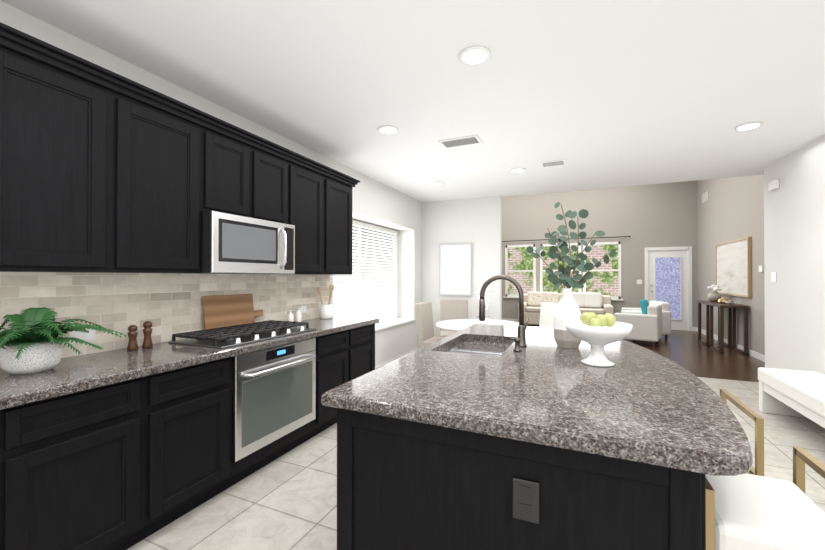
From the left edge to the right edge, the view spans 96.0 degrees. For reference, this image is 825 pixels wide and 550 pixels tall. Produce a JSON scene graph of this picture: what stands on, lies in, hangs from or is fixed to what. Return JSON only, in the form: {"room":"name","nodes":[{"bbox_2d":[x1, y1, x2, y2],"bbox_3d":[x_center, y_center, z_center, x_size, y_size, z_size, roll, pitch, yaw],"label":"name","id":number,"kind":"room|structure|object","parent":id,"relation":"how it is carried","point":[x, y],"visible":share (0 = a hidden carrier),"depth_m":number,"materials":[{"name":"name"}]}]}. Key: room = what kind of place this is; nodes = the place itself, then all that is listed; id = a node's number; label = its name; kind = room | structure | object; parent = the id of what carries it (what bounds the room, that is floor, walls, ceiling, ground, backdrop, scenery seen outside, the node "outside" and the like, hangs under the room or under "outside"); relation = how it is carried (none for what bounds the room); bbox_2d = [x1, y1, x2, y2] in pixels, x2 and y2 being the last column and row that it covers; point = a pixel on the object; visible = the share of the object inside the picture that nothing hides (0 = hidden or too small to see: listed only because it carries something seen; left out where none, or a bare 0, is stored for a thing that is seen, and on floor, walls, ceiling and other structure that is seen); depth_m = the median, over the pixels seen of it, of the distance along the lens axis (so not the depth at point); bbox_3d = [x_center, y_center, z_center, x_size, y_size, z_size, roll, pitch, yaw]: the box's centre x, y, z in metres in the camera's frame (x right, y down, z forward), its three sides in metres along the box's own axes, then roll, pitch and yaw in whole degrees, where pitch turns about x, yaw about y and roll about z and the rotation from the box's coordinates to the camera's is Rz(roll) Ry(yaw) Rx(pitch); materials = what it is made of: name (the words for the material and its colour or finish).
{"room":"dining room and kitchen","nodes":[
{"label":"dining room and kitchen","id":0,"kind":"room"},
{"bbox_2d":[0,1,422,366],"bbox_3d":[-1.825,0.015,2.893,0.500,2.720,9.000,0,0,24],"label":"wall","id":1,"kind":"structure","parent":0,"point":[375,202],"depth_m":4.97,"materials":[{"name":"white paint"}]},
{"bbox_2d":[0,22,119,272],"bbox_3d":[-1.847,-0.540,1.817,0.333,1.050,0.493,0,0,24],"label":"upper cabinet","id":2,"kind":"object","parent":1,"relation":"attached to","point":[103,170],"depth_m":1.77,"materials":[{"name":"black wood"}]},
{"bbox_2d":[116,75,207,272],"bbox_3d":[-1.640,-0.538,2.281,0.333,1.050,0.522,0,0,24],"label":"upper cabinet","id":3,"kind":"object","parent":1,"relation":"attached to","point":[162,141],"depth_m":2.20,"materials":[{"name":"black wood"}]},
{"bbox_2d":[0,272,329,367],"bbox_3d":[-1.898,0.224,2.097,0.012,0.505,4.690,0,0,24],"label":"backsplash","id":4,"kind":"structure","parent":1,"relation":"attached to","point":[167,305],"depth_m":2.41,"materials":[{"name":"tile"}]},
{"bbox_2d":[69,329,95,343],"bbox_3d":[-1.880,0.349,2.116,0.006,0.075,0.124,0,0,24],"label":"outlet","id":5,"kind":"object","parent":4,"relation":"attached to","point":[90,336],"depth_m":2.12,"materials":[{"name":"white plastic"}]},
{"bbox_2d":[299,306,306,313],"bbox_3d":[-1.127,0.357,3.806,0.006,0.075,0.124,0,0,24],"label":"outlet","id":6,"kind":"object","parent":4,"relation":"attached to","point":[303,309],"depth_m":3.81,"materials":[{"name":"white plastic"}]},
{"bbox_2d":[208,114,255,217],"bbox_3d":[-1.452,-0.536,2.704,0.333,1.050,0.405,0,0,24],"label":"upper cabinet","id":7,"kind":"object","parent":1,"relation":"attached to","point":[231,150],"depth_m":2.66,"materials":[{"name":"black wood"}]},
{"bbox_2d":[177,211,294,273],"bbox_3d":[-1.313,-0.215,2.863,0.458,0.413,0.780,0,0,24],"label":"microwave","id":8,"kind":"object","parent":7,"relation":"attached to","point":[233,244],"visible":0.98,"depth_m":2.67,"materials":[{"name":"silver metal"}]},
{"bbox_2d":[256,135,291,224],"bbox_3d":[-1.287,-0.534,3.073,0.333,1.050,0.403,0,0,24],"label":"upper cabinet","id":9,"kind":"object","parent":1,"relation":"attached to","point":[273,162],"depth_m":3.03,"materials":[{"name":"black wood"}]},
{"bbox_2d":[292,151,327,273],"bbox_3d":[-1.105,-0.532,3.482,0.333,1.050,0.492,0,0,24],"label":"upper cabinet","id":10,"kind":"object","parent":1,"relation":"attached to","point":[309,177],"depth_m":3.45,"materials":[{"name":"black wood"}]},
{"bbox_2d":[308,167,355,274],"bbox_3d":[-0.896,-0.529,3.951,0.333,1.050,0.535,0,0,24],"label":"upper cabinet","id":11,"kind":"object","parent":1,"relation":"attached to","point":[340,186],"depth_m":3.88,"materials":[{"name":"black wood"}]},
{"bbox_2d":[333,226,394,317],"bbox_3d":[-0.795,-0.001,5.532,0.025,1.580,2.340,0,0,24],"label":"window","id":12,"kind":"structure","parent":1,"relation":"in","point":[362,237],"depth_m":5.82,"materials":[{"name":"white"}]},
{"bbox_2d":[333,220,397,321],"bbox_3d":[-0.741,-0.014,5.508,0.055,1.524,2.280,0,0,24],"label":"window blinds","id":13,"kind":"object","parent":12,"relation":"attached to","point":[388,314],"visible":0.69,"depth_m":5.69,"materials":[{"name":"white plastic"}]},
{"bbox_2d":[375,318,415,331],"bbox_3d":[-0.601,0.771,5.441,0.400,0.035,2.336,0,0,24],"label":"sill","id":14,"kind":"structure","parent":1,"relation":"attached to","point":[382,325],"depth_m":5.91,"materials":[{"name":"white"}]},
{"bbox_2d":[375,348,417,368],"bbox_3d":[-0.374,1.339,5.513,0.013,0.100,2.780,0,0,24],"label":"baseboard","id":15,"kind":"structure","parent":1,"relation":"attached to","point":[385,363],"depth_m":5.75,"materials":[{"name":"white wood"}]},
{"bbox_2d":[0,0,824,202],"bbox_3d":[0.655,-1.426,1.796,5.930,0.150,9.000,0,0,24],"label":"ceiling","id":16,"kind":"structure","parent":0,"point":[598,94],"depth_m":2.54,"materials":[{"name":"white paint"}]},
{"bbox_2d":[378,125,398,133],"bbox_3d":[-0.224,-1.336,3.423,0.196,0.012,0.196,0,0,24],"label":"recessed light","id":17,"kind":"object","parent":16,"relation":"in","point":[387,129],"visible":1,"depth_m":3.40,"materials":[{"name":"white plastic"}]},
{"bbox_2d":[431,181,443,184],"bbox_3d":[0.360,-1.326,5.375,0.196,0.012,0.196,0,0,24],"label":"recessed light","id":18,"kind":"object","parent":16,"relation":"in","point":[437,183],"visible":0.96,"depth_m":5.36,"materials":[{"name":"white plastic"}]},
{"bbox_2d":[438,135,482,148],"bbox_3d":[0.479,-1.331,3.724,0.400,0.019,0.220,0,0,24],"label":"ceiling vent","id":19,"kind":"object","parent":16,"relation":"in","point":[461,141],"visible":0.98,"depth_m":3.69,"materials":[{"name":"white metal"}]},
{"bbox_2d":[459,46,490,65],"bbox_3d":[0.383,-1.342,2.278,0.196,0.012,0.196,0,0,24],"label":"recessed light","id":20,"kind":"object","parent":16,"relation":"in","point":[474,55],"visible":1,"depth_m":2.26,"materials":[{"name":"white plastic"}]},
{"bbox_2d":[510,168,525,172],"bbox_3d":[1.339,-1.329,4.720,0.196,0.012,0.196,0,0,24],"label":"recessed light","id":21,"kind":"object","parent":16,"relation":"in","point":[516,170],"visible":0.96,"depth_m":4.71,"materials":[{"name":"white plastic"}]},
{"bbox_2d":[540,159,565,167],"bbox_3d":[1.683,-1.327,4.436,0.280,0.019,0.200,0,0,24],"label":"ceiling vent","id":22,"kind":"object","parent":16,"relation":"in","point":[553,163],"visible":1,"depth_m":4.41,"materials":[{"name":"white metal"}]},
{"bbox_2d":[734,122,762,130],"bbox_3d":[3.025,-1.336,3.345,0.196,0.012,0.196,0,0,24],"label":"recessed light","id":23,"kind":"object","parent":16,"relation":"in","point":[748,126],"visible":0.98,"depth_m":3.33,"materials":[{"name":"white plastic"}]},
{"bbox_2d":[423,196,501,336],"bbox_3d":[0.122,-0.729,6.889,3.010,4.250,0.120,0,0,24],"label":"wall","id":24,"kind":"structure","parent":0,"point":[476,223],"depth_m":6.43,"materials":[{"name":"white paint"}]},
{"bbox_2d":[439,243,471,295],"bbox_3d":[0.751,-0.096,6.517,0.590,0.910,0.037,0,0,24],"label":"framed picture","id":25,"kind":"object","parent":24,"relation":"attached to","point":[455,269],"visible":0.88,"depth_m":6.50,"materials":[{"name":"white"}]},
{"bbox_2d":[127,377,824,549],"bbox_3d":[0.569,1.419,1.710,5.830,0.100,8.800,0,0,24],"label":"floor","id":26,"kind":"structure","parent":0,"point":[287,501],"depth_m":2.32,"materials":[{"name":"beige tile"}]},
{"bbox_2d":[0,412,7,549],"bbox_3d":[-1.918,0.933,1.287,0.629,0.868,0.480,0,0,24],"label":"base cabinet","id":27,"kind":"object","parent":26,"relation":"on","point":[3,415],"depth_m":1.41,"materials":[{"name":"black wood"}]},
{"bbox_2d":[8,376,151,549],"bbox_3d":[-1.716,0.936,1.741,0.629,0.868,0.515,0,0,24],"label":"base cabinet","id":28,"kind":"object","parent":26,"relation":"on","point":[122,449],"depth_m":1.63,"materials":[{"name":"black wood"}]},
{"bbox_2d":[0,316,378,411],"bbox_3d":[-1.604,0.479,1.971,0.648,0.048,4.700,0,0,24],"label":"countertop","id":29,"kind":"structure","parent":28,"relation":"on","point":[74,374],"depth_m":1.91,"materials":[{"name":"grey stone"}]},
{"bbox_2d":[0,307,125,374],"bbox_3d":[-1.717,0.306,1.724,0.493,0.294,0.685,0,0,24],"label":"fern plant","id":30,"kind":"object","parent":29,"relation":"on","point":[33,342],"visible":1,"depth_m":1.71,"materials":[{"name":"green plant"}]},
{"bbox_2d":[127,325,142,350],"bbox_3d":[-1.705,0.381,2.262,0.055,0.150,0.055,0,0,12],"label":"pepper mill","id":31,"kind":"object","parent":29,"relation":"on","point":[132,333],"depth_m":2.25,"materials":[{"name":"brown wood"}]},
{"bbox_2d":[143,321,152,347],"bbox_3d":[-1.664,0.374,2.332,0.055,0.165,0.055,0,0,12],"label":"pepper mill","id":32,"kind":"object","parent":29,"relation":"on","point":[147,331],"depth_m":2.32,"materials":[{"name":"brown wood"}]},
{"bbox_2d":[202,294,262,329],"bbox_3d":[-1.442,0.309,3.027,0.057,0.299,0.560,0,0,24],"label":"cutting board","id":33,"kind":"object","parent":29,"relation":"on","point":[226,310],"visible":0.77,"depth_m":2.96,"materials":[{"name":"brown wood"}]},
{"bbox_2d":[168,320,316,348],"bbox_3d":[-1.224,0.430,2.814,0.510,0.058,0.920,0,0,24],"label":"cooktop","id":34,"kind":"object","parent":29,"relation":"in","point":[228,336],"visible":1,"depth_m":2.63,"materials":[{"name":"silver metal"}]},
{"bbox_2d":[287,309,295,321],"bbox_3d":[-1.160,0.391,3.525,0.060,0.142,0.058,0,0,24],"label":"soap bottle","id":35,"kind":"object","parent":29,"relation":"on","point":[290,316],"depth_m":3.51,"materials":[{"name":"white"}]},
{"bbox_2d":[296,307,300,321],"bbox_3d":[-1.115,0.387,3.625,0.060,0.152,0.058,0,0,24],"label":"soap bottle","id":36,"kind":"object","parent":29,"relation":"on","point":[298,314],"depth_m":3.60,"materials":[{"name":"white ceramic"}]},
{"bbox_2d":[317,284,333,318],"bbox_3d":[-0.918,0.278,3.967,0.147,0.374,0.209,0,0,24],"label":"utensil crock","id":37,"kind":"object","parent":29,"relation":"on","point":[325,311],"visible":1,"depth_m":3.93,"materials":[{"name":"white ceramic"}]},
{"bbox_2d":[152,356,235,533],"bbox_3d":[-1.507,0.938,2.210,0.629,0.868,0.510,0,0,24],"label":"base cabinet","id":38,"kind":"object","parent":26,"relation":"on","point":[194,409],"depth_m":2.09,"materials":[{"name":"black wood"}]},
{"bbox_2d":[236,336,319,482],"bbox_3d":[-1.236,0.941,2.818,0.629,0.868,0.823,0,0,24],"label":"oven","id":39,"kind":"object","parent":26,"relation":"on","point":[278,389],"depth_m":2.65,"materials":[{"name":"silver metal"}]},
{"bbox_2d":[320,332,351,431],"bbox_3d":[-0.971,0.944,3.415,0.629,0.868,0.482,0,0,24],"label":"base cabinet","id":40,"kind":"object","parent":26,"relation":"on","point":[336,349],"depth_m":3.30,"materials":[{"name":"black wood"}]},
{"bbox_2d":[352,324,374,379],"bbox_3d":[-0.767,0.947,3.872,0.629,0.868,0.520,0,0,24],"label":"base cabinet","id":41,"kind":"object","parent":26,"relation":"on","point":[363,339],"depth_m":3.74,"materials":[{"name":"black wood"}]},
{"bbox_2d":[415,301,444,349],"bbox_3d":[0.392,0.888,5.239,0.601,0.999,0.460,0,0,24],"label":"dining chair","id":42,"kind":"object","parent":26,"relation":"on","point":[424,324],"visible":0.35,"depth_m":5.18,"materials":[{"name":"beige fabric"}]},
{"bbox_2d":[440,299,467,336],"bbox_3d":[0.670,0.892,5.912,0.460,0.999,0.601,0,0,4],"label":"dining chair","id":43,"kind":"object","parent":26,"relation":"on","point":[451,309],"visible":0.4,"depth_m":6.11,"materials":[{"name":"beige fabric"}]},
{"bbox_2d":[436,319,518,330],"bbox_3d":[0.872,1.010,4.839,1.130,0.750,1.130,0,0,24],"label":"dining table","id":44,"kind":"object","parent":26,"relation":"on","point":[456,325],"visible":0.17,"depth_m":4.86,"materials":[{"name":"white"}]},
{"bbox_2d":[474,287,491,323],"bbox_3d":[0.908,0.390,4.663,0.236,0.487,0.202,0,0,24],"label":"orchid pot","id":45,"kind":"object","parent":44,"relation":"on","point":[487,299],"visible":0.6,"depth_m":4.64,"materials":[{"name":"white ceramic"}]},
{"bbox_2d":[321,324,752,549],"bbox_3d":[0.755,0.914,2.209,1.393,0.915,2.320,0,0,24],"label":"kitchen island","id":46,"kind":"object","parent":26,"relation":"on","point":[479,437],"visible":0.85,"depth_m":1.26,"materials":[{"name":"stone"}]},
{"bbox_2d":[479,275,528,346],"bbox_3d":[0.599,0.228,2.451,0.318,0.458,0.094,0,0,24],"label":"faucet","id":47,"kind":"object","parent":46,"relation":"on","point":[521,332],"visible":0.94,"depth_m":2.40,"materials":[{"name":"silver metal"}]},
{"bbox_2d":[508,338,520,351],"bbox_3d":[0.614,0.415,2.231,0.079,0.081,0.047,0,0,24],"label":"soap dispenser","id":48,"kind":"object","parent":46,"relation":"on","point":[517,345],"visible":1,"depth_m":2.21,"materials":[{"name":"silver metal"}]},
{"bbox_2d":[526,202,615,348],"bbox_3d":[1.005,-0.012,2.385,0.512,0.937,0.222,0,0,24],"label":"vase","id":49,"kind":"object","parent":46,"relation":"on","point":[567,308],"visible":0.96,"depth_m":2.35,"materials":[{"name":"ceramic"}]},
{"bbox_2d":[564,312,632,366],"bbox_3d":[0.950,0.323,1.907,0.316,0.262,0.316,0,0,24],"label":"fruit bowl","id":50,"kind":"object","parent":46,"relation":"on","point":[598,333],"visible":1,"depth_m":1.85,"materials":[{"name":"white ceramic"}]},
{"bbox_2d":[539,302,556,327],"bbox_3d":[1.682,0.887,5.066,0.601,0.999,0.460,0,0,-13],"label":"dining chair","id":51,"kind":"object","parent":26,"relation":"on","point":[547,311],"visible":0.04,"depth_m":5.15,"materials":[{"name":"white fabric"}]},
{"bbox_2d":[720,389,763,475],"bbox_3d":[1.330,0.974,1.762,0.372,0.790,0.432,0,0,24],"label":"stool","id":52,"kind":"object","parent":26,"relation":"on","point":[758,469],"visible":0.17,"depth_m":1.51,"materials":[{"name":"gold metal"}]},
{"bbox_2d":[705,446,824,549],"bbox_3d":[1.043,0.971,1.118,0.372,0.790,0.432,0,0,24],"label":"stool","id":53,"kind":"object","parent":26,"relation":"on","point":[746,511],"visible":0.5,"depth_m":1.04,"materials":[{"name":"white fabric"}]},
{"bbox_2d":[758,367,824,427],"bbox_3d":[3.334,1.155,2.790,0.465,0.440,2.020,0,0,24],"label":"bench","id":54,"kind":"object","parent":26,"relation":"on","point":[797,393],"visible":1,"depth_m":3.35,"materials":[{"name":"white wood"}]},
{"bbox_2d":[502,180,697,326],"bbox_3d":[4.037,-0.709,10.740,6.830,4.250,0.100,0,0,24],"label":"wall","id":55,"kind":"structure","parent":0,"point":[654,215],"depth_m":9.96,"materials":[{"name":"grey paint"}]},
{"bbox_2d":[502,319,517,321],"bbox_3d":[3.498,1.367,10.907,5.700,0.100,0.013,0,0,24],"label":"baseboard","id":56,"kind":"structure","parent":55,"relation":"attached to","point":[514,320],"depth_m":11.13,"materials":[{"name":"white wood"}]},
{"bbox_2d":[504,242,622,300],"bbox_3d":[4.208,-0.104,10.606,3.150,1.580,0.120,0,0,24],"label":"window","id":57,"kind":"structure","parent":55,"relation":"in","point":[507,295],"depth_m":10.79,"materials":[{"name":"white"}]},
{"bbox_2d":[502,236,630,241],"bbox_3d":[4.211,-1.015,10.548,3.445,0.044,0.110,0,0,24],"label":"curtain rod","id":58,"kind":"object","parent":55,"relation":"attached to","point":[569,238],"visible":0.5,"depth_m":10.30,"materials":[{"name":"black metal"}]},
{"bbox_2d":[645,246,691,330],"bbox_3d":[6.563,0.345,9.536,1.020,2.130,0.155,0,0,24],"label":"door","id":59,"kind":"structure","parent":55,"relation":"attached to","point":[668,274],"depth_m":9.51,"materials":[{"name":"white wood"}]},
{"bbox_2d":[524,324,764,381],"bbox_3d":[2.979,1.454,8.354,7.030,0.100,5.300,0,0,24],"label":"floor","id":60,"kind":"structure","parent":0,"point":[687,350],"depth_m":6.27,"materials":[{"name":"brown wood"}]},
{"bbox_2d":[518,292,613,324],"bbox_3d":[4.099,0.939,10.047,2.300,0.948,0.960,0,0,24],"label":"sofa","id":61,"kind":"object","parent":60,"relation":"on","point":[597,303],"visible":0.54,"depth_m":9.89,"materials":[{"name":"beige fabric"}]},
{"bbox_2d":[614,299,661,346],"bbox_3d":[4.681,0.951,7.704,0.770,0.898,0.840,0,0,39],"label":"armchair","id":62,"kind":"object","parent":60,"relation":"on","point":[646,322],"visible":0.77,"depth_m":7.34,"materials":[{"name":"white fabric"}]},
{"bbox_2d":[622,301,670,338],"bbox_3d":[5.328,1.005,8.517,0.770,0.800,0.840,0,0,14],"label":"armchair","id":63,"kind":"object","parent":60,"relation":"on","point":[666,322],"visible":0.42,"depth_m":8.06,"materials":[{"name":"white fabric"}]},
{"bbox_2d":[697,301,748,354],"bbox_3d":[5.934,0.967,7.150,0.410,0.860,1.400,0,0,24],"label":"console table","id":64,"kind":"object","parent":60,"relation":"on","point":[731,343],"visible":0.96,"depth_m":6.98,"materials":[{"name":"brown wood"}]},
{"bbox_2d":[707,285,732,303],"bbox_3d":[5.928,0.363,7.159,0.250,0.346,0.920,0,0,24],"label":"vase","id":65,"kind":"object","parent":64,"relation":"on","point":[713,296],"visible":1,"depth_m":7.39,"materials":[{"name":"beige ceramic"}]},
{"bbox_2d":[697,175,764,354],"bbox_3d":[6.124,-0.729,6.910,0.100,4.250,5.400,0,0,24],"label":"wall","id":66,"kind":"structure","parent":0,"point":[730,208],"depth_m":7.04,"materials":[{"name":"grey paint"}]},
{"bbox_2d":[702,191,707,202],"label":"sensor","id":67,"kind":"object","parent":66,"relation":"attached to","point":[704,196],"depth_m":8.66,"materials":[{"name":"white plastic"}]},
{"bbox_2d":[696,327,764,361],"bbox_3d":[6.049,1.346,6.878,0.020,0.100,5.300,0,0,24],"label":"baseboard","id":68,"kind":"structure","parent":66,"relation":"attached to","point":[754,354],"depth_m":6.45,"materials":[{"name":"white wood"}]},
{"bbox_2d":[715,237,751,297],"bbox_3d":[6.156,-0.133,7.166,0.047,1.050,1.670,0,0,24],"label":"canvas art","id":69,"kind":"object","parent":66,"relation":"attached to","point":[733,275],"visible":0.85,"depth_m":7.00,"materials":[{"name":"beige fabric"}]},
{"bbox_2d":[759,266,763,271],"label":"switch plates","id":70,"kind":"object","parent":66,"relation":"attached to","point":[761,268],"depth_m":5.99,"materials":[{"name":"white plastic"}]},
{"bbox_2d":[764,135,824,374],"bbox_3d":[2.992,0.003,0.584,0.680,2.720,8.700,0,0,24],"label":"wall","id":71,"kind":"structure","parent":0,"point":[794,238],"depth_m":4.01,"materials":[{"name":"white paint"}]},
{"bbox_2d":[768,180,778,190],"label":"sensor","id":72,"kind":"object","parent":71,"relation":"attached to","point":[773,185],"depth_m":4.38,"materials":[{"name":"white plastic"}]},
{"bbox_2d":[771,272,775,281],"label":"switch plates","id":73,"kind":"object","parent":71,"relation":"attached to","point":[773,274],"depth_m":4.46,"materials":[{"name":"white plastic"}]},
{"label":"outside","id":74,"kind":"structure","parent":0,"visible":0},
{"bbox_2d":[508,244,617,295],"bbox_3d":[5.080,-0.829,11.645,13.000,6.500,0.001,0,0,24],"label":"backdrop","id":75,"kind":"structure","parent":74,"point":[601,282],"depth_m":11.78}
]}

